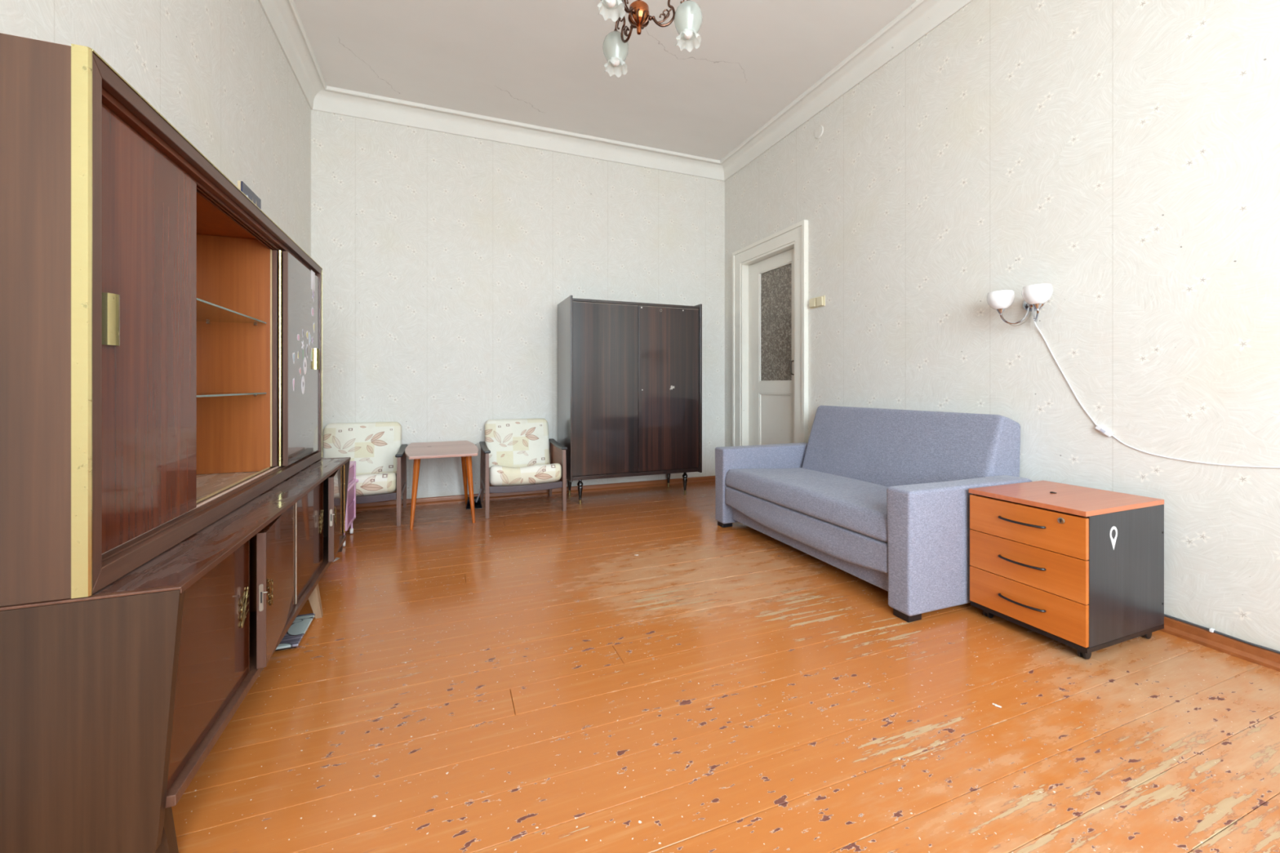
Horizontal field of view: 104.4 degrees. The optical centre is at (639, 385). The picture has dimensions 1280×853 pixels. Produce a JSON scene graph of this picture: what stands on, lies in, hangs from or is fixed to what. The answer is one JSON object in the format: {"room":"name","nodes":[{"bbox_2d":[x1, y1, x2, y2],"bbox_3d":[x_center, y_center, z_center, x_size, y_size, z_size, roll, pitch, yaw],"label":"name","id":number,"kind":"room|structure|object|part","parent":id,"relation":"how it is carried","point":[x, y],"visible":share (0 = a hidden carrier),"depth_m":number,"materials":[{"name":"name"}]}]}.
{"room":"living room","nodes":[
{"label":"living room","id":0,"kind":"room"},
{"bbox_2d":[0,0,311,257],"bbox_3d":[-1.510,-0.660,0.986,0.150,3.560,6.440,0,0,-21],"label":"wall","id":1,"kind":"structure","parent":0,"point":[218,72],"depth_m":2.26,"materials":[{"name":"paper"}]},
{"bbox_2d":[257,0,326,109],"bbox_3d":[-1.407,-2.223,1.107,0.131,0.154,5.990,0,0,-21],"label":"trim","id":2,"kind":"structure","parent":1,"relation":"attached to","point":[282,16],"depth_m":3.26,"materials":[{"name":"white paint"}]},
{"bbox_2d":[311,109,724,500],"bbox_3d":[-0.863,-0.660,4.620,4.015,3.560,0.150,0,0,-21],"label":"wall","id":3,"kind":"structure","parent":0,"point":[447,261],"depth_m":4.30,"materials":[{"name":"paint"}]},
{"bbox_2d":[312,85,724,180],"bbox_3d":[-0.812,-2.223,4.489,3.715,0.154,0.131,0,0,-21],"label":"trim","id":4,"kind":"structure","parent":3,"relation":"attached to","point":[333,100],"depth_m":4.36,"materials":[{"name":"white paint"}]},
{"bbox_2d":[355,475,715,511],"bbox_3d":[-0.830,0.972,4.534,3.715,0.056,0.034,0,0,-21],"label":"baseboard","id":5,"kind":"structure","parent":3,"relation":"attached to","point":[460,498],"depth_m":4.48,"materials":[{"name":"brown wood"}]},
{"bbox_2d":[293,0,916,159],"bbox_3d":[0.288,-2.365,1.693,4.015,0.150,6.440,0,0,-21],"label":"ceiling","id":6,"kind":"structure","parent":0,"point":[541,63],"depth_m":3.47,"materials":[{"name":"white paint"}]},
{"bbox_2d":[596,0,702,77],"bbox_3d":[-0.005,-1.837,2.059,0.460,0.903,0.434,0,0,-21],"label":"chandelier","id":7,"kind":"object","parent":6,"relation":"hanging from","point":[687,17],"visible":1,"depth_m":2.01,"materials":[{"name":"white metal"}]},
{"bbox_3d":[-0.107,-1.484,1.847,0.115,0.119,0.115,0,0,-21],"label":"lamp shade","id":8,"kind":"part","parent":7,"relation":"part of","materials":[{"name":"white glass"}]},
{"bbox_3d":[-0.107,-1.472,1.847,0.037,0.126,0.038,0,0,-21],"label":"bulb","id":9,"kind":"part","parent":7,"relation":"part of","materials":[{"name":"white glass"}]},
{"bbox_3d":[-0.107,-1.484,2.190,0.115,0.119,0.115,0,0,-21],"label":"lamp shade","id":10,"kind":"part","parent":7,"relation":"part of","materials":[{"name":"white glass"}]},
{"bbox_3d":[-0.107,-1.472,2.190,0.037,0.126,0.038,0,0,-21],"label":"bulb","id":11,"kind":"part","parent":7,"relation":"part of","materials":[{"name":"white glass"}]},
{"bbox_3d":[-0.065,-1.543,2.123,0.017,0.173,0.167,0,0,-29],"label":"arm","id":12,"kind":"part","parent":7,"relation":"part of","materials":[{"name":"brown metal"}]},
{"bbox_3d":[-0.065,-1.543,1.914,0.017,0.173,0.166,0,0,29],"label":"arm","id":13,"kind":"part","parent":7,"relation":"part of","materials":[{"name":"brown metal"}]},
{"bbox_3d":[0.117,-1.543,2.021,0.167,0.173,0.016,0,0,-1],"label":"arm","id":14,"kind":"part","parent":7,"relation":"part of","materials":[{"name":"brown metal"}]},
{"bbox_3d":[0.196,-1.484,2.019,0.115,0.119,0.115,0,0,-21],"label":"lamp shade","id":15,"kind":"part","parent":7,"relation":"part of","materials":[{"name":"white glass"}]},
{"bbox_3d":[0.196,-1.472,2.019,0.037,0.126,0.038,0,0,-21],"label":"bulb","id":16,"kind":"part","parent":7,"relation":"part of","materials":[{"name":"white glass"}]},
{"bbox_2d":[171,481,1279,852],"bbox_3d":[0.297,1.060,1.670,3.915,0.120,6.390,0,0,-21],"label":"floor","id":17,"kind":"structure","parent":0,"point":[494,684],"depth_m":1.50,"materials":[{"name":"orange wood"}]},
{"bbox_2d":[0,457,350,852],"bbox_3d":[-1.472,0.700,1.789,0.480,0.601,1.909,0,0,-21],"label":"sideboard","id":18,"kind":"object","parent":17,"relation":"on","point":[113,700],"visible":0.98,"depth_m":0.97,"materials":[{"name":"brown wood"}]},
{"bbox_3d":[-1.133,0.660,0.909,0.466,0.509,0.022,0,0,-21],"label":"panel","id":19,"kind":"part","parent":18,"relation":"part of","materials":[{"name":"brown wood"}]},
{"bbox_2d":[0,32,322,606],"bbox_3d":[-1.536,-0.119,1.764,0.350,1.035,1.911,0,0,-21],"label":"hutch","id":20,"kind":"object","parent":18,"relation":"on","point":[161,334],"visible":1,"depth_m":1.07,"materials":[{"name":"brown wood"}]},
{"bbox_3d":[-1.200,-0.117,0.881,0.321,1.031,0.018,0,0,-21],"label":"panel","id":21,"kind":"part","parent":20,"relation":"part of","materials":[{"name":"brown wood"}]},
{"bbox_3d":[-1.105,-0.137,1.044,0.018,0.107,0.058,0,0,-21],"label":"handle","id":22,"kind":"part","parent":20,"relation":"part of","materials":[{"name":"gold metal"}]},
{"bbox_3d":[-1.548,-0.625,1.759,0.317,0.018,1.903,0,0,-21],"label":"panel","id":23,"kind":"part","parent":20,"relation":"part of","materials":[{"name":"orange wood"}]},
{"bbox_3d":[-1.175,-0.115,1.173,0.018,0.924,0.500,0,0,-21],"label":"sliding door","id":24,"kind":"part","parent":20,"relation":"part of","materials":[{"name":"brown wood"}]},
{"bbox_3d":[-1.395,-0.617,1.819,0.020,0.033,1.901,0,0,-21],"label":"frame rail","id":25,"kind":"part","parent":20,"relation":"part of","materials":[{"name":"brown wood"}]},
{"bbox_3d":[-1.395,0.377,1.819,0.020,0.042,1.901,0,0,-21],"label":"frame rail","id":26,"kind":"part","parent":20,"relation":"part of","materials":[{"name":"brown wood"}]},
{"bbox_2d":[196,392,251,395],"bbox_3d":[-1.556,0.034,1.697,0.245,0.006,0.777,0,0,-21],"label":"glass shelf","id":27,"kind":"object","parent":20,"relation":"attached to","point":[197,393],"depth_m":1.81,"materials":[{"name":"clear glass"}]},
{"bbox_2d":[196,303,265,324],"bbox_3d":[-1.556,-0.263,1.697,0.245,0.006,0.777,0,0,-21],"label":"glass shelf","id":28,"kind":"object","parent":20,"relation":"attached to","point":[210,313],"depth_m":1.90,"materials":[{"name":"clear glass"}]},
{"bbox_3d":[-1.577,0.382,1.748,0.255,0.033,1.871,0,0,-21],"label":"panel","id":29,"kind":"part","parent":20,"relation":"part of","materials":[{"name":"brown wood"}]},
{"bbox_2d":[237,180,261,209],"bbox_3d":[-1.599,-0.717,2.036,0.016,0.164,0.211,0,0,-21],"label":"block","id":30,"kind":"object","parent":20,"relation":"on","point":[242,185],"visible":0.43,"depth_m":2.01,"materials":[{"name":"grey"}]},
{"bbox_3d":[-1.561,-0.116,2.124,0.016,0.923,0.015,0,0,-21],"label":"partition post","id":31,"kind":"part","parent":20,"relation":"part of","materials":[{"name":"brown wood"}]},
{"bbox_3d":[-1.891,-0.117,2.639,0.321,1.031,0.018,0,0,-21],"label":"panel","id":32,"kind":"part","parent":20,"relation":"part of","materials":[{"name":"brown wood"}]},
{"bbox_3d":[-1.543,-0.116,2.128,0.012,0.923,0.013,0,0,-21],"label":"brass rod","id":33,"kind":"part","parent":20,"relation":"part of","materials":[{"name":"gold metal"}]},
{"bbox_3d":[-1.632,-0.115,2.410,0.018,0.924,0.590,0,0,-21],"label":"sliding door","id":34,"kind":"part","parent":20,"relation":"part of","materials":[{"name":"clear glass"}]},
{"bbox_3d":[-1.686,-0.137,2.597,0.018,0.107,0.058,0,0,-21],"label":"handle","id":35,"kind":"part","parent":20,"relation":"part of","materials":[{"name":"gold metal"}]},
{"bbox_3d":[-0.990,0.924,1.018,0.066,0.152,0.040,0,0,-21],"label":"leg","id":36,"kind":"part","parent":18,"relation":"part of","materials":[{"name":"brown wood"}]},
{"bbox_3d":[-1.044,0.624,1.205,0.022,0.392,0.455,0,0,-21],"label":"door","id":37,"kind":"part","parent":18,"relation":"part of","materials":[{"name":"brown wood"}]},
{"bbox_3d":[-1.483,0.410,1.784,0.456,0.019,1.862,0,0,-21],"label":"panel","id":38,"kind":"part","parent":18,"relation":"part of","materials":[{"name":"brown wood"}]},
{"bbox_3d":[-1.485,0.836,1.784,0.452,0.024,1.863,0,0,-21],"label":"panel","id":39,"kind":"part","parent":18,"relation":"part of","materials":[{"name":"brown wood"}]},
{"bbox_3d":[-1.096,0.615,1.437,0.011,0.079,0.002,0,0,-26],"label":"lock plate","id":40,"kind":"part","parent":18,"relation":"part of","materials":[{"name":"silver metal"}]},
{"bbox_3d":[-1.197,0.624,1.644,0.022,0.392,0.459,0,0,-26],"label":"door","id":41,"kind":"part","parent":18,"relation":"part of","materials":[{"name":"brown wood"}]},
{"bbox_3d":[-1.384,0.624,2.068,0.022,0.392,0.459,0,0,-21],"label":"door","id":42,"kind":"part","parent":18,"relation":"part of","materials":[{"name":"brown wood"}]},
{"bbox_3d":[-1.403,0.924,2.135,0.066,0.152,0.040,0,0,-21],"label":"leg","id":43,"kind":"part","parent":18,"relation":"part of","materials":[{"name":"beige wood"}]},
{"bbox_3d":[-1.433,0.615,2.304,0.011,0.079,0.002,0,0,-26],"label":"lock plate","id":44,"kind":"part","parent":18,"relation":"part of","materials":[{"name":"metal"}]},
{"bbox_3d":[-1.537,0.624,2.512,0.022,0.392,0.462,0,0,-26],"label":"door","id":45,"kind":"part","parent":18,"relation":"part of","materials":[{"name":"brown wood"}]},
{"bbox_3d":[-1.823,0.660,2.663,0.466,0.509,0.022,0,0,-21],"label":"panel","id":46,"kind":"part","parent":18,"relation":"part of","materials":[{"name":"brown wood"}]},
{"bbox_2d":[275,613,315,651],"bbox_3d":[-1.480,0.989,1.954,0.295,0.022,0.280,0,0,-21],"label":"scale","id":47,"kind":"object","parent":17,"relation":"on","point":[295,633],"visible":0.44,"depth_m":1.97,"materials":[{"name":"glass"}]},
{"bbox_2d":[342,461,358,546],"bbox_3d":[-1.992,0.757,3.168,0.302,0.486,0.337,0,0,-21],"label":"trolley","id":48,"kind":"object","parent":17,"relation":"on","point":[350,515],"visible":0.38,"depth_m":3.23,"materials":[{"name":"pink plastic"}]},
{"bbox_3d":[-1.998,0.712,3.167,0.270,0.113,0.304,0,0,-21],"label":"drawer","id":49,"kind":"part","parent":48,"relation":"part of","materials":[{"name":"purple plastic"}]},
{"bbox_3d":[-1.998,0.828,3.167,0.270,0.105,0.304,0,0,-21],"label":"drawer","id":50,"kind":"part","parent":48,"relation":"part of","materials":[{"name":"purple plastic"}]},
{"bbox_2d":[347,478,355,487],"bbox_3d":[-2.001,0.636,3.167,0.281,0.018,0.326,0,0,-21],"label":"shelf","id":51,"kind":"object","parent":48,"relation":"attached to","point":[352,482],"depth_m":3.22,"materials":[{"name":"pink plastic"}]},
{"bbox_2d":[347,516,355,528],"bbox_3d":[-2.001,0.893,3.167,0.281,0.018,0.326,0,0,-21],"label":"shelf","id":52,"kind":"object","parent":48,"relation":"attached to","point":[353,518],"depth_m":3.21,"materials":[{"name":"pink plastic"}]},
{"bbox_3d":[-1.998,0.581,3.167,0.270,0.082,0.304,0,0,-21],"label":"drawer","id":53,"kind":"part","parent":48,"relation":"part of","materials":[{"name":"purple plastic"}]},
{"bbox_2d":[349,461,355,468],"bbox_3d":[-2.001,0.523,3.167,0.281,0.018,0.326,0,0,-21],"label":"shelf","id":54,"kind":"object","parent":48,"relation":"attached to","point":[352,464],"depth_m":3.28,"materials":[{"name":"pink plastic"}]},
{"bbox_3d":[-1.866,0.648,3.226,0.026,0.026,0.321,0,0,-21],"label":"rail","id":55,"kind":"part","parent":48,"relation":"part of","materials":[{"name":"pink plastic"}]},
{"bbox_2d":[322,422,407,526],"bbox_3d":[-2.102,0.648,3.714,0.636,0.703,0.654,0,0,-21],"label":"armchair","id":56,"kind":"object","parent":17,"relation":"on","point":[377,450],"visible":0.53,"depth_m":3.84,"materials":[{"name":"beige fabric"}]},
{"bbox_2d":[322,422,401,475],"bbox_3d":[-2.175,0.523,3.899,0.544,0.453,0.189,0,0,-21],"label":"cushion","id":57,"kind":"object","parent":56,"relation":"on","point":[374,446],"depth_m":3.87,"materials":[{"name":"beige fabric"}]},
{"bbox_2d":[355,472,396,496],"bbox_3d":[-2.078,0.733,3.653,0.552,0.241,0.523,0,0,-21],"label":"seat cushion","id":58,"kind":"object","parent":56,"relation":"on","point":[369,484],"depth_m":3.48,"materials":[{"name":"beige fabric"}]},
{"bbox_3d":[-1.994,0.794,3.439,0.558,0.060,0.024,0,0,-21],"label":"rail","id":59,"kind":"part","parent":56,"relation":"part of","materials":[{"name":"wood"}]},
{"bbox_3d":[-1.719,0.753,3.542,0.030,0.494,0.044,0,0,-21],"label":"leg","id":60,"kind":"part","parent":56,"relation":"part of","materials":[{"name":"brown wood"}]},
{"bbox_3d":[-1.817,0.652,3.793,0.012,0.296,0.514,0,0,-21],"label":"arm panel","id":61,"kind":"part","parent":56,"relation":"part of","materials":[{"name":"brown wood"}]},
{"bbox_3d":[-1.819,0.799,3.797,0.022,0.042,0.515,0,0,-21],"label":"rail","id":62,"kind":"part","parent":56,"relation":"part of","materials":[{"name":"brown wood"}]},
{"bbox_3d":[-1.912,0.747,4.034,0.028,0.506,0.089,0,0,-21],"label":"leg","id":63,"kind":"part","parent":56,"relation":"part of","materials":[{"name":"brown wood"}]},
{"bbox_2d":[404,440,478,529],"bbox_3d":[-1.505,0.737,3.771,0.504,0.527,0.870,0,0,-24],"label":"coffee table","id":64,"kind":"object","parent":17,"relation":"on","point":[415,451],"visible":0.98,"depth_m":3.59,"materials":[{"name":"wood"}]},
{"bbox_3d":[-1.567,0.751,3.464,0.070,0.498,0.048,0,0,-24],"label":"leg","id":65,"kind":"part","parent":64,"relation":"part of","materials":[{"name":"orange wood"}]},
{"bbox_3d":[-1.444,0.750,4.103,0.045,0.501,0.143,0,0,2],"label":"leg","id":66,"kind":"part","parent":64,"relation":"part of","materials":[{"name":"orange wood"}]},
{"bbox_3d":[-1.236,0.751,3.609,0.070,0.498,0.048,0,0,-24],"label":"leg","id":67,"kind":"part","parent":64,"relation":"part of","materials":[{"name":"orange wood"}]},
{"bbox_2d":[466,488,482,509],"bbox_3d":[-1.359,0.926,4.065,0.126,0.147,0.116,0,0,-21],"label":"dustpan","id":68,"kind":"object","parent":17,"relation":"on","point":[477,504],"visible":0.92,"depth_m":4.09,"materials":[{"name":"black plastic"}]},
{"bbox_3d":[-1.329,0.910,4.094,0.054,0.114,0.014,0,0,6],"label":"handle","id":69,"kind":"part","parent":68,"relation":"part of","materials":[{"name":"white plastic"}]},
{"bbox_2d":[479,417,567,518],"bbox_3d":[-0.988,0.648,4.129,0.636,0.703,0.654,0,0,-21],"label":"armchair","id":70,"kind":"object","parent":17,"relation":"on","point":[517,455],"visible":1,"depth_m":4.19,"materials":[{"name":"beige fabric"}]},
{"bbox_3d":[-1.345,0.747,4.233,0.028,0.506,0.089,0,0,-21],"label":"leg","id":71,"kind":"part","parent":70,"relation":"part of","materials":[{"name":"brown wood"}]},
{"bbox_3d":[-1.252,0.799,3.997,0.022,0.042,0.515,0,0,-21],"label":"rail","id":72,"kind":"part","parent":70,"relation":"part of","materials":[{"name":"brown wood"}]},
{"bbox_3d":[-1.250,0.652,3.993,0.012,0.296,0.514,0,0,-21],"label":"arm panel","id":73,"kind":"part","parent":70,"relation":"part of","materials":[{"name":"brown wood"}]},
{"bbox_3d":[-1.151,0.753,3.742,0.030,0.494,0.044,0,0,-21],"label":"leg","id":74,"kind":"part","parent":70,"relation":"part of","materials":[{"name":"brown wood"}]},
{"bbox_2d":[484,417,550,467],"bbox_3d":[-1.060,0.523,4.314,0.544,0.453,0.189,0,0,-21],"label":"cushion","id":75,"kind":"object","parent":70,"relation":"on","point":[511,442],"depth_m":4.27,"materials":[{"name":"beige fabric"}]},
{"bbox_2d":[488,463,561,486],"bbox_3d":[-0.964,0.733,4.068,0.552,0.241,0.523,0,0,-21],"label":"seat cushion","id":76,"kind":"object","parent":70,"relation":"on","point":[500,474],"depth_m":3.85,"materials":[{"name":"beige fabric"}]},
{"bbox_3d":[-0.879,0.794,3.853,0.558,0.060,0.024,0,0,-21],"label":"rail","id":77,"kind":"part","parent":70,"relation":"part of","materials":[{"name":"brown wood"}]},
{"bbox_3d":[-0.797,0.747,4.448,0.028,0.506,0.089,0,0,-21],"label":"leg","id":78,"kind":"part","parent":70,"relation":"part of","materials":[{"name":"brown wood"}]},
{"bbox_3d":[-0.703,0.652,4.208,0.012,0.296,0.514,0,0,-21],"label":"arm panel","id":79,"kind":"part","parent":70,"relation":"part of","materials":[{"name":"brown wood"}]},
{"bbox_3d":[-0.604,0.753,3.957,0.030,0.494,0.044,0,0,-21],"label":"leg","id":80,"kind":"part","parent":70,"relation":"part of","materials":[{"name":"brown wood"}]},
{"bbox_2d":[557,295,702,504],"bbox_3d":[-0.095,0.131,4.526,1.220,1.738,0.507,0,0,-21],"label":"wardrobe","id":81,"kind":"object","parent":17,"relation":"on","point":[629,374],"visible":0.98,"depth_m":4.29,"materials":[{"name":"brown wood"}]},
{"bbox_3d":[-0.653,0.029,4.306,0.020,1.533,0.507,0,0,-21],"label":"panel","id":82,"kind":"part","parent":81,"relation":"part of","materials":[{"name":"brown wood"}]},
{"bbox_3d":[-0.640,0.875,4.519,0.052,0.174,0.051,0,0,-21],"label":"leg","id":83,"kind":"part","parent":81,"relation":"part of","materials":[{"name":"black paint"}]},
{"bbox_3d":[-0.502,0.875,4.167,0.052,0.174,0.051,0,0,-21],"label":"leg","id":84,"kind":"part","parent":81,"relation":"part of","materials":[{"name":"black paint"}]},
{"bbox_3d":[-0.289,0.030,4.209,0.582,1.444,0.019,0,0,-21],"label":"door","id":85,"kind":"part","parent":81,"relation":"part of","materials":[{"name":"brown wood"}]},
{"bbox_3d":[-0.098,-0.707,4.534,1.180,0.022,0.489,0,0,-21],"label":"panel","id":86,"kind":"part","parent":81,"relation":"part of","materials":[{"name":"brown wood"}]},
{"bbox_3d":[-0.098,0.771,4.533,1.180,0.032,0.491,0,0,-21],"label":"panel","id":87,"kind":"part","parent":81,"relation":"part of","materials":[{"name":"brown wood"}]},
{"bbox_3d":[0.279,0.875,4.881,0.052,0.174,0.051,0,0,-21],"label":"leg","id":88,"kind":"part","parent":81,"relation":"part of","materials":[{"name":"black paint"}]},
{"bbox_3d":[0.260,0.030,4.425,0.589,1.444,0.019,0,0,-21],"label":"door","id":89,"kind":"part","parent":81,"relation":"part of","materials":[{"name":"brown wood"}]},
{"bbox_3d":[0.411,0.875,4.544,0.052,0.174,0.051,0,0,-21],"label":"leg","id":90,"kind":"part","parent":81,"relation":"part of","materials":[{"name":"black paint"}]},
{"bbox_3d":[0.463,0.029,4.745,0.020,1.533,0.507,0,0,-21],"label":"panel","id":91,"kind":"part","parent":81,"relation":"part of","materials":[{"name":"brown wood"}]},
{"bbox_2d":[715,405,1031,622],"bbox_3d":[1.260,0.575,2.987,0.944,0.850,1.616,0,0,-21],"label":"sofa","id":92,"kind":"object","parent":17,"relation":"on","point":[879,496],"visible":0.88,"depth_m":2.63,"materials":[{"name":"grey fabric"}]},
{"bbox_3d":[0.967,0.707,3.671,0.883,0.526,0.128,0,0,-21],"label":"arm","id":93,"kind":"part","parent":92,"relation":"part of","materials":[{"name":"grey fabric"}]},
{"bbox_3d":[1.163,0.636,2.947,0.719,0.128,1.360,0,0,-21],"label":"seat","id":94,"kind":"part","parent":92,"relation":"part of","materials":[{"name":"grey fabric"}]},
{"bbox_3d":[0.871,0.784,2.832,0.106,0.160,1.358,0,0,-21],"label":"panel","id":95,"kind":"part","parent":92,"relation":"part of","materials":[{"name":"grey fabric"}]},
{"bbox_3d":[1.557,0.410,3.092,0.315,0.520,1.335,0,0,-21],"label":"backrest","id":96,"kind":"part","parent":92,"relation":"part of","materials":[{"name":"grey fabric"}]},
{"bbox_3d":[1.512,0.707,2.286,0.883,0.526,0.128,0,0,-21],"label":"arm","id":97,"kind":"part","parent":92,"relation":"part of","materials":[{"name":"grey fabric"}]},
{"bbox_2d":[968,480,1164,659],"bbox_3d":[1.738,0.725,2.057,0.541,0.549,0.426,0,0,-21],"label":"drawer pedestal","id":98,"kind":"object","parent":17,"relation":"on","point":[1080,568],"visible":1,"depth_m":1.90,"materials":[{"name":"brown wood"}]},
{"bbox_3d":[1.686,0.706,2.256,0.491,0.471,0.016,0,0,-21],"label":"panel","id":99,"kind":"part","parent":98,"relation":"part of","materials":[{"name":"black wood"}]},
{"bbox_3d":[1.500,0.543,1.966,0.033,0.010,0.173,0,0,-21],"label":"handle","id":100,"kind":"part","parent":98,"relation":"part of","materials":[{"name":"black plastic"}]},
{"bbox_3d":[1.500,0.703,1.966,0.033,0.010,0.173,0,0,-21],"label":"handle","id":101,"kind":"part","parent":98,"relation":"part of","materials":[{"name":"black plastic"}]},
{"bbox_3d":[1.500,0.862,1.966,0.033,0.010,0.173,0,0,-21],"label":"handle","id":102,"kind":"part","parent":98,"relation":"part of","materials":[{"name":"black plastic"}]},
{"bbox_3d":[1.523,0.552,1.972,0.018,0.148,0.422,0,0,-21],"label":"drawer","id":103,"kind":"part","parent":98,"relation":"part of","materials":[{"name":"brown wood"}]},
{"bbox_3d":[1.523,0.707,1.972,0.018,0.156,0.422,0,0,-21],"label":"drawer","id":104,"kind":"part","parent":98,"relation":"part of","materials":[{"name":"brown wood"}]},
{"bbox_3d":[1.523,0.863,1.972,0.018,0.150,0.422,0,0,-21],"label":"drawer","id":105,"kind":"part","parent":98,"relation":"part of","materials":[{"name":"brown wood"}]},
{"bbox_3d":[1.984,0.706,2.153,0.008,0.470,0.390,0,0,-21],"label":"panel","id":106,"kind":"part","parent":98,"relation":"part of","materials":[{"name":"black wood"}]},
{"bbox_3d":[1.755,0.951,2.063,0.504,0.018,0.424,0,0,-21],"label":"panel","id":107,"kind":"part","parent":98,"relation":"part of","materials":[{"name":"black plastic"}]},
{"bbox_3d":[1.835,0.706,1.876,0.491,0.471,0.016,0,0,-21],"label":"panel","id":108,"kind":"part","parent":98,"relation":"part of","materials":[{"name":"black wood"}]},
{"bbox_2d":[724,0,1279,651],"bbox_3d":[2.086,-0.660,2.400,0.150,3.560,6.440,0,0,-21],"label":"wall","id":109,"kind":"structure","parent":0,"point":[1121,157],"depth_m":2.32,"materials":[{"name":"paint"}]},
{"bbox_2d":[732,219,808,446],"bbox_3d":[1.217,-0.171,4.556,0.190,2.341,1.088,0,0,-21],"label":"trim","id":110,"kind":"structure","parent":109,"relation":"attached to","point":[795,236],"depth_m":4.44,"materials":[{"name":"white paint"}]},
{"bbox_2d":[748,248,794,445],"bbox_3d":[1.213,-0.097,4.555,0.087,2.173,0.776,0,0,-21],"label":"door","id":111,"kind":"structure","parent":109,"relation":"in","point":[771,279],"depth_m":4.59,"materials":[{"name":"white paint"}]},
{"bbox_3d":[1.245,-0.552,4.535,0.005,1.065,0.506,0,0,-21],"label":"pane","id":112,"kind":"part","parent":111,"relation":"part of","materials":[{"name":"grey glass"}]},
{"bbox_3d":[1.248,0.432,4.537,0.016,0.735,0.506,0,0,-21],"label":"panel","id":113,"kind":"part","parent":111,"relation":"part of","materials":[{"name":"white paint"}]},
{"bbox_3d":[1.310,-0.150,4.257,0.048,0.132,0.012,0,0,-21],"label":"handle","id":114,"kind":"part","parent":111,"relation":"part of","materials":[{"name":"metal"}]},
{"bbox_2d":[808,295,825,308],"bbox_3d":[1.393,-0.655,3.919,0.027,0.082,0.164,0,0,-21],"label":"light switch","id":115,"kind":"object","parent":109,"relation":"attached to","point":[820,301],"visible":1,"depth_m":3.90,"materials":[{"name":"beige plastic"}]},
{"bbox_2d":[814,124,823,138],"bbox_3d":[1.407,-1.994,3.908,0.011,0.096,0.095,0,0,-21],"label":"junction cover","id":116,"kind":"object","parent":109,"relation":"attached to","point":[819,131],"visible":1,"depth_m":3.90,"materials":[{"name":"plastic"}]},
{"bbox_2d":[720,0,972,181],"bbox_3d":[1.928,-2.223,2.418,0.131,0.154,5.990,0,0,-21],"label":"trim","id":117,"kind":"structure","parent":109,"relation":"attached to","point":[920,18],"depth_m":3.55,"materials":[{"name":"white paint"}]},
{"bbox_2d":[986,284,1279,468],"bbox_3d":[2.117,-0.084,1.871,0.180,0.776,1.532,0,0,-21],"label":"wall lamp","id":118,"kind":"object","parent":109,"relation":"attached to","point":[1034,296],"depth_m":2.36,"materials":[{"name":"white glass"}]},
{"bbox_3d":[1.828,-0.428,2.518,0.117,0.088,0.116,0,0,-21],"label":"lamp shade","id":119,"kind":"part","parent":118,"relation":"part of","materials":[{"name":"white glass"}]},
{"bbox_3d":[1.891,-0.349,2.507,0.135,0.084,0.017,0,0,13],"label":"arm","id":120,"kind":"part","parent":118,"relation":"part of","materials":[{"name":"silver metal"}]},
{"bbox_3d":[1.960,-0.410,2.484,0.023,0.080,0.099,0,0,-21],"label":"wall plate","id":121,"kind":"part","parent":118,"relation":"part of","materials":[{"name":"silver metal"}]},
{"bbox_3d":[1.925,-0.349,2.417,0.014,0.084,0.139,0,0,32],"label":"arm","id":122,"kind":"part","parent":118,"relation":"part of","materials":[{"name":"silver metal"}]},
{"bbox_3d":[1.889,-0.428,2.363,0.117,0.088,0.116,0,0,-21],"label":"lamp shade","id":123,"kind":"part","parent":118,"relation":"part of","materials":[{"name":"white glass"}]},
{"bbox_3d":[2.016,-0.093,2.361,0.015,0.559,0.263,0,0,-24],"label":"cord","id":124,"kind":"part","parent":118,"relation":"part of","materials":[{"name":"white plastic"}]},
{"bbox_2d":[1094,424,1113,436],"bbox_3d":[2.069,0.203,2.214,0.017,0.051,0.062,0,0,-21],"label":"switch","id":125,"kind":"object","parent":118,"relation":"attached to","point":[1098,427],"depth_m":2.21,"materials":[{"name":"white plastic"}]},
{"bbox_3d":[2.217,-0.034,1.834,0.020,0.677,1.391,0,0,-21],"label":"lamp cord","id":126,"kind":"part","parent":118,"relation":"part of","materials":[{"name":"white plastic"}]},
{"bbox_3d":[2.280,0.262,1.691,0.005,0.085,1.078,0,0,-21],"label":"cord","id":127,"kind":"part","parent":118,"relation":"part of","materials":[{"name":"white plastic"}]},
{"bbox_2d":[1159,616,1279,671],"bbox_3d":[2.208,0.972,1.838,0.034,0.056,4.705,0,0,-21],"label":"baseboard","id":128,"kind":"structure","parent":109,"relation":"attached to","point":[1271,660],"depth_m":1.87,"materials":[{"name":"brown wood"}]},
{"bbox_2d":[1164,613,1279,653],"bbox_3d":[2.407,0.940,1.344,0.014,0.011,1.540,0,0,-21],"label":"cable","id":129,"kind":"object","parent":128,"relation":"on","point":[1166,615],"visible":0.87,"depth_m":1.86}
]}

